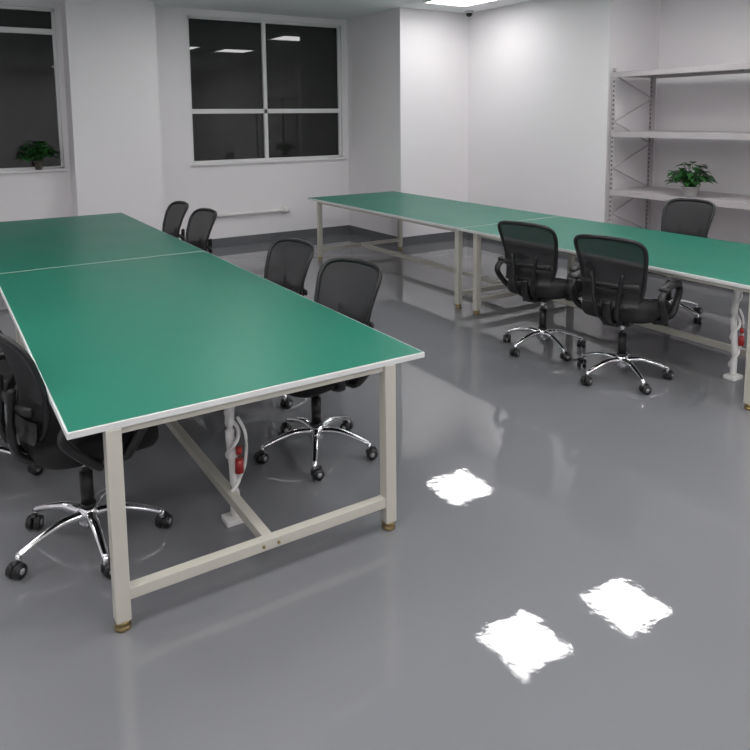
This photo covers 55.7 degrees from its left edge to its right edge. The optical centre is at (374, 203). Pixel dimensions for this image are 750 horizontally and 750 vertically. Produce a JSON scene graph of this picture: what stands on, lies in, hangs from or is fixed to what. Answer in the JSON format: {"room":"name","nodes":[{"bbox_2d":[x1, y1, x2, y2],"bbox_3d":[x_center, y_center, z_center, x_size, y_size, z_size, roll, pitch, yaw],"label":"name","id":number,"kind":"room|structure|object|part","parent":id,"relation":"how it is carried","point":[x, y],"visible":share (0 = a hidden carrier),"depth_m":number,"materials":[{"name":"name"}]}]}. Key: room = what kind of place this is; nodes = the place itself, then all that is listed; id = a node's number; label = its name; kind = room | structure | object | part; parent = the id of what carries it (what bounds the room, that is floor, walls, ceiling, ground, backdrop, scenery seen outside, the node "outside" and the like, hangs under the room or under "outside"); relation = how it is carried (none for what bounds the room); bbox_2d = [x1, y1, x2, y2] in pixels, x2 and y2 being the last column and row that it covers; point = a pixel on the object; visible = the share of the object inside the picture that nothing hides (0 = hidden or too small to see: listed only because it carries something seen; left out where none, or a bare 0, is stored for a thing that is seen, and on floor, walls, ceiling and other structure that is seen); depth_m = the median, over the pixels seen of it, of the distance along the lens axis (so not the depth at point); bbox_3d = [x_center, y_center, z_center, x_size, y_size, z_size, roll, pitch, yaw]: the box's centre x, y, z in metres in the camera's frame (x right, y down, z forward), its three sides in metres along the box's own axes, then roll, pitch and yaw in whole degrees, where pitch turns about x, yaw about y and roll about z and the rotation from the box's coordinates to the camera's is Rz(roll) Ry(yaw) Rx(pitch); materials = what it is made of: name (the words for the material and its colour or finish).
{"room":"workshop room","nodes":[
{"label":"workshop room","id":0,"kind":"room"},
{"bbox_2d":[60,0,164,230],"bbox_3d":[-3.078,-0.834,8.397,0.980,3.070,0.350,-5,8,-32],"label":"wall column","id":1,"kind":"structure","parent":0,"point":[110,46],"depth_m":8.20,"materials":[{"name":"paint"}]},
{"bbox_2d":[0,0,348,239],"bbox_3d":[-3.175,-0.869,8.688,10.670,3.070,0.250,-5,8,-32],"label":"wall","id":2,"kind":"structure","parent":0,"point":[230,188],"depth_m":9.14,"materials":[{"name":"paint"}]},
{"bbox_2d":[0,9,59,167],"bbox_3d":[-4.786,-1.229,7.564,2.590,1.810,0.007,-5,8,-32],"label":"glass","id":3,"kind":"object","parent":2,"relation":"attached to","point":[28,106],"visible":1,"depth_m":8.07,"materials":[{"name":"black glass"}]},
{"bbox_2d":[0,5,63,170],"bbox_3d":[-4.780,-1.228,7.555,2.610,1.830,0.065,-5,8,-32],"label":"frame","id":4,"kind":"object","parent":2,"relation":"attached to","point":[52,32],"visible":0.9,"depth_m":8.12,"materials":[{"name":"white metal"}]},
{"bbox_2d":[0,168,67,173],"bbox_3d":[-4.743,-0.305,7.624,2.670,0.030,0.110,-5,8,-32],"label":"sill","id":5,"kind":"structure","parent":2,"relation":"attached to","point":[56,169],"depth_m":8.09,"materials":[{"name":"paint"}]},
{"bbox_2d":[33,161,42,169],"bbox_3d":[-3.843,-0.440,8.104,0.106,0.100,0.106,-5,8,-32],"label":"pot","id":6,"kind":"object","parent":5,"relation":"on","point":[38,165],"depth_m":8.07,"materials":[{"name":"white ceramic"}]},
{"bbox_2d":[16,141,62,169],"bbox_3d":[-3.790,-0.548,8.025,0.499,0.332,0.289,-5,8,-32],"label":"pothos","id":7,"kind":"object","parent":5,"relation":"on","point":[43,151],"visible":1,"depth_m":8.02,"materials":[{"name":"plant"}]},
{"bbox_2d":[217,205,289,217],"bbox_3d":[-1.651,0.121,9.575,1.100,0.120,0.086,-5,8,-32],"label":"pipe","id":8,"kind":"object","parent":2,"relation":"attached to","point":[284,209],"visible":1,"depth_m":9.59,"materials":[{"name":"white plastic"}]},
{"bbox_2d":[188,18,337,160],"bbox_3d":[-1.453,-1.527,9.654,2.200,1.850,0.007,-5,8,-32],"label":"glass","id":9,"kind":"object","parent":2,"relation":"attached to","point":[226,57],"visible":1,"depth_m":9.59,"materials":[{"name":"black glass"}]},
{"bbox_2d":[187,15,341,162],"bbox_3d":[-1.447,-1.526,9.645,2.220,1.870,0.065,-5,8,-32],"label":"frame","id":10,"kind":"object","parent":2,"relation":"attached to","point":[265,110],"visible":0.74,"depth_m":9.60,"materials":[{"name":"white metal"}]},
{"bbox_2d":[191,157,345,165],"bbox_3d":[-1.410,-0.583,9.716,2.280,0.030,0.110,-5,8,-32],"label":"sill","id":11,"kind":"structure","parent":2,"relation":"attached to","point":[327,158],"depth_m":9.62,"materials":[{"name":"paint"}]},
{"bbox_2d":[212,225,348,247],"bbox_3d":[-3.830,0.697,8.089,8.400,0.120,0.362,-5,8,-32],"label":"baseboard","id":12,"kind":"structure","parent":2,"relation":"attached to","point":[307,233],"depth_m":9.81,"materials":[{"name":"grey paint"}]},
{"bbox_2d":[146,0,533,19],"bbox_3d":[0.086,-1.843,3.355,10.670,0.100,12.600,-5,8,-32],"label":"ceiling","id":13,"kind":"structure","parent":0,"point":[327,9],"depth_m":8.82,"materials":[{"name":"paint"}]},
{"bbox_2d":[423,0,495,6],"bbox_3d":[1.029,-2.411,8.406,0.660,0.020,0.660,-5,8,-32],"label":"housing","id":14,"kind":"object","parent":13,"relation":"attached to","point":[426,1],"visible":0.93,"depth_m":8.57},
{"bbox_2d":[428,0,491,5],"bbox_3d":[1.029,-2.412,8.406,0.620,0.010,0.620,-5,8,-32],"label":"diffuser","id":15,"kind":"object","parent":14,"relation":"attached to","point":[449,2],"visible":1,"depth_m":8.53,"materials":[{"name":"white plastic"}]},
{"bbox_2d":[465,10,472,16],"bbox_3d":[1.240,-2.500,9.340,0.110,0.075,0.110,-5,8,-32],"label":"security camera","id":16,"kind":"object","parent":13,"relation":"attached to","point":[468,13],"visible":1,"depth_m":9.30,"materials":[{"name":"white plastic"}]},
{"bbox_2d":[0,233,749,749],"bbox_3d":[0.116,1.303,3.741,10.670,0.100,12.600,-5,8,-32],"label":"floor","id":17,"kind":"structure","parent":0,"point":[564,564],"depth_m":2.71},
{"bbox_2d":[0,350,43,474],"bbox_3d":[-1.955,0.825,3.374,0.633,0.979,0.652,-6,9,-37],"label":"office chair","id":18,"kind":"object","parent":17,"relation":"on","point":[5,370],"visible":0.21,"depth_m":3.40,"materials":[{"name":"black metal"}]},
{"bbox_3d":[-1.920,0.848,3.405,0.470,0.124,0.495,-6,9,-37],"label":"seat","id":19,"kind":"part","parent":18,"relation":"part of","materials":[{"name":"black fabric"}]},
{"bbox_2d":[0,330,172,579],"bbox_3d":[-1.178,0.885,2.819,0.649,0.979,0.652,-6,9,-40],"label":"office chair","id":20,"kind":"object","parent":17,"relation":"on","point":[31,418],"visible":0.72,"depth_m":2.63,"materials":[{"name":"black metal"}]},
{"bbox_3d":[-1.340,0.712,2.659,0.217,0.593,0.470,-6,9,-40],"label":"frame","id":21,"kind":"part","parent":20,"relation":"part of","materials":[{"name":"black plastic"}]},
{"bbox_3d":[-1.163,1.025,2.845,0.030,0.105,0.030,-6,9,-40],"label":"gas rod","id":22,"kind":"part","parent":20,"relation":"part of","materials":[{"name":"black metal"}]},
{"bbox_3d":[-1.149,0.909,2.844,0.470,0.124,0.495,-6,9,-40],"label":"seat","id":23,"kind":"part","parent":20,"relation":"part of","materials":[{"name":"black fabric"}]},
{"bbox_2d":[0,213,203,344],"bbox_3d":[-2.529,0.633,5.999,1.380,0.732,2.600,-5,8,-32],"label":"table","id":24,"kind":"object","parent":17,"relation":"on","point":[34,244],"visible":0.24,"depth_m":5.63,"materials":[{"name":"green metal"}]},
{"bbox_2d":[162,201,188,241],"bbox_3d":[-1.965,0.477,6.288,0.633,0.959,0.639,-5,8,-34],"label":"office chair","id":25,"kind":"object","parent":17,"relation":"on","point":[175,213],"visible":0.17,"depth_m":6.42,"materials":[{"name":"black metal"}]},
{"bbox_2d":[185,208,216,254],"bbox_3d":[-1.606,0.542,5.734,0.663,0.959,0.639,-6,9,-37],"label":"office chair","id":26,"kind":"object","parent":17,"relation":"on","point":[201,221],"visible":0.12,"depth_m":5.88,"materials":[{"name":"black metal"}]},
{"bbox_2d":[0,251,424,632],"bbox_3d":[-1.101,0.894,3.758,1.380,0.732,2.731,-5,8,-32],"label":"table","id":27,"kind":"object","parent":17,"relation":"on","point":[116,348],"visible":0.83,"depth_m":2.95,"materials":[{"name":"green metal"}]},
{"bbox_2d":[221,407,247,527],"bbox_3d":[-0.589,1.010,2.974,0.108,0.683,0.095,-5,8,-32],"label":"power cable riser","id":28,"kind":"object","parent":17,"relation":"on","point":[237,467],"visible":0.69,"depth_m":2.97,"materials":[{"name":"white plastic"}]},
{"bbox_2d":[234,238,313,410],"bbox_3d":[-0.697,0.714,4.337,0.639,0.940,0.626,-7,9,-42],"label":"office chair","id":29,"kind":"object","parent":17,"relation":"on","point":[288,260],"visible":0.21,"depth_m":4.46,"materials":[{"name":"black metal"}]},
{"bbox_3d":[-0.542,0.512,4.454,0.208,0.570,0.451,-7,9,-42],"label":"frame","id":30,"kind":"part","parent":29,"relation":"part of","materials":[{"name":"black plastic"}]},
{"bbox_2d":[254,257,381,480],"bbox_3d":[-0.287,0.793,3.585,0.640,0.959,0.618,6,9,41],"label":"office chair","id":31,"kind":"object","parent":17,"relation":"on","point":[347,286],"visible":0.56,"depth_m":3.62,"materials":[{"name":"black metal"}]},
{"bbox_3d":[-0.314,0.822,3.560,0.485,0.121,0.461,6,10,44],"label":"seat","id":32,"kind":"part","parent":31,"relation":"part of","materials":[{"name":"black fabric"}]},
{"bbox_3d":[-0.146,0.586,3.705,0.460,0.581,0.213,6,10,44],"label":"frame","id":33,"kind":"part","parent":31,"relation":"part of","materials":[{"name":"black plastic"}]},
{"bbox_2d":[307,191,557,307],"bbox_3d":[0.487,0.386,7.777,1.252,0.732,2.901,-5,8,-32],"label":"table","id":34,"kind":"object","parent":17,"relation":"on","point":[446,214],"visible":0.7,"depth_m":7.42,"materials":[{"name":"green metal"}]},
{"bbox_2d":[494,220,585,360],"bbox_3d":[1.212,0.579,5.134,0.652,0.979,0.644,6,10,43],"label":"office chair","id":35,"kind":"object","parent":17,"relation":"on","point":[530,257],"visible":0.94,"depth_m":4.96,"materials":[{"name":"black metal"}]},
{"bbox_3d":[1.065,0.407,4.962,0.470,0.593,0.217,6,10,43],"label":"frame","id":36,"kind":"part","parent":35,"relation":"part of","materials":[{"name":"black plastic"}]},
{"bbox_3d":[1.238,0.601,5.166,0.495,0.124,0.470,6,10,43],"label":"seat","id":37,"kind":"part","parent":35,"relation":"part of","materials":[{"name":"black fabric"}]},
{"bbox_2d":[459,216,749,410],"bbox_3d":[1.981,0.659,5.432,1.252,0.732,2.670,-5,8,-32],"label":"table","id":38,"kind":"object","parent":17,"relation":"on","point":[720,263],"visible":0.58,"depth_m":5.14,"materials":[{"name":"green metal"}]},
{"bbox_2d":[567,234,682,394],"bbox_3d":[1.595,0.646,4.555,0.652,0.979,0.667,6,9,41],"label":"office chair","id":39,"kind":"object","parent":17,"relation":"on","point":[613,272],"visible":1,"depth_m":4.37,"materials":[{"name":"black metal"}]},
{"bbox_3d":[1.445,0.476,4.369,0.470,0.593,0.217,6,9,41],"label":"frame","id":40,"kind":"part","parent":39,"relation":"part of","materials":[{"name":"black plastic"}]},
{"bbox_3d":[1.599,0.786,4.578,0.030,0.105,0.030,6,9,41],"label":"gas rod","id":41,"kind":"part","parent":39,"relation":"part of","materials":[{"name":"silver metal"}]},
{"bbox_3d":[1.612,0.670,4.579,0.495,0.124,0.470,6,9,41],"label":"seat","id":42,"kind":"part","parent":39,"relation":"part of","materials":[{"name":"black fabric"}]},
{"bbox_2d":[608,63,749,228],"bbox_3d":[3.404,-0.289,7.062,0.688,2.190,2.071,-5,8,-32],"label":"storage rack","id":43,"kind":"object","parent":17,"relation":"on","point":[728,200],"visible":0.78,"depth_m":7.45,"materials":[{"name":"white metal"}]},
{"bbox_2d":[681,186,699,195],"bbox_3d":[3.165,-0.127,7.126,0.180,0.095,0.180,-5,8,-32],"label":"pot","id":44,"kind":"object","parent":43,"relation":"on","point":[690,190],"depth_m":7.07,"materials":[{"name":"white ceramic"}]},
{"bbox_2d":[664,161,717,195],"bbox_3d":[3.167,-0.249,7.104,0.503,0.344,0.508,-5,8,-32],"label":"pothos","id":45,"kind":"object","parent":43,"relation":"on","point":[690,181],"visible":1,"depth_m":7.06,"materials":[{"name":"plant"}]},
{"bbox_2d":[648,198,715,324],"bbox_3d":[2.474,0.467,5.947,0.666,0.979,0.652,-5,8,-34],"label":"office chair","id":46,"kind":"object","parent":17,"relation":"on","point":[685,216],"visible":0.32,"depth_m":6.03,"materials":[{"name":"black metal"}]},
{"bbox_3d":[2.655,0.259,6.045,0.217,0.593,0.470,-5,8,-34],"label":"frame","id":47,"kind":"part","parent":46,"relation":"part of","materials":[{"name":"black plastic"}]},
{"bbox_2d":[723,290,744,380],"bbox_3d":[2.316,0.790,4.538,0.108,0.683,0.095,-5,8,-32],"label":"power cable riser","id":48,"kind":"object","parent":17,"relation":"on","point":[732,375],"visible":0.88,"depth_m":4.54,"materials":[{"name":"white plastic"}]},
{"bbox_2d":[346,7,468,236],"bbox_3d":[0.442,-1.066,10.017,1.120,3.070,1.350,-5,8,-32],"label":"pillar","id":49,"kind":"structure","parent":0,"point":[407,68],"depth_m":9.48,"materials":[{"name":"paint"}]},
{"bbox_2d":[349,225,577,261],"bbox_3d":[3.701,0.896,5.882,1.982,0.120,12.138,-5,8,-32],"label":"baseboard","id":50,"kind":"structure","parent":49,"relation":"attached to","point":[445,236],"depth_m":9.64,"materials":[{"name":"grey paint"}]},
{"bbox_2d":[467,0,660,229],"bbox_3d":[1.905,-1.023,9.549,0.850,3.070,3.710,-5,8,-32],"label":"wall","id":51,"kind":"structure","parent":0,"point":[540,72],"depth_m":8.31,"materials":[{"name":"paint"}]},
{"bbox_2d":[652,0,749,243],"bbox_3d":[5.577,-0.466,4.715,0.150,3.070,8.440,-5,8,-32],"label":"wall","id":52,"kind":"structure","parent":0,"point":[693,33],"depth_m":7.65,"materials":[{"name":"paint"}]}
]}

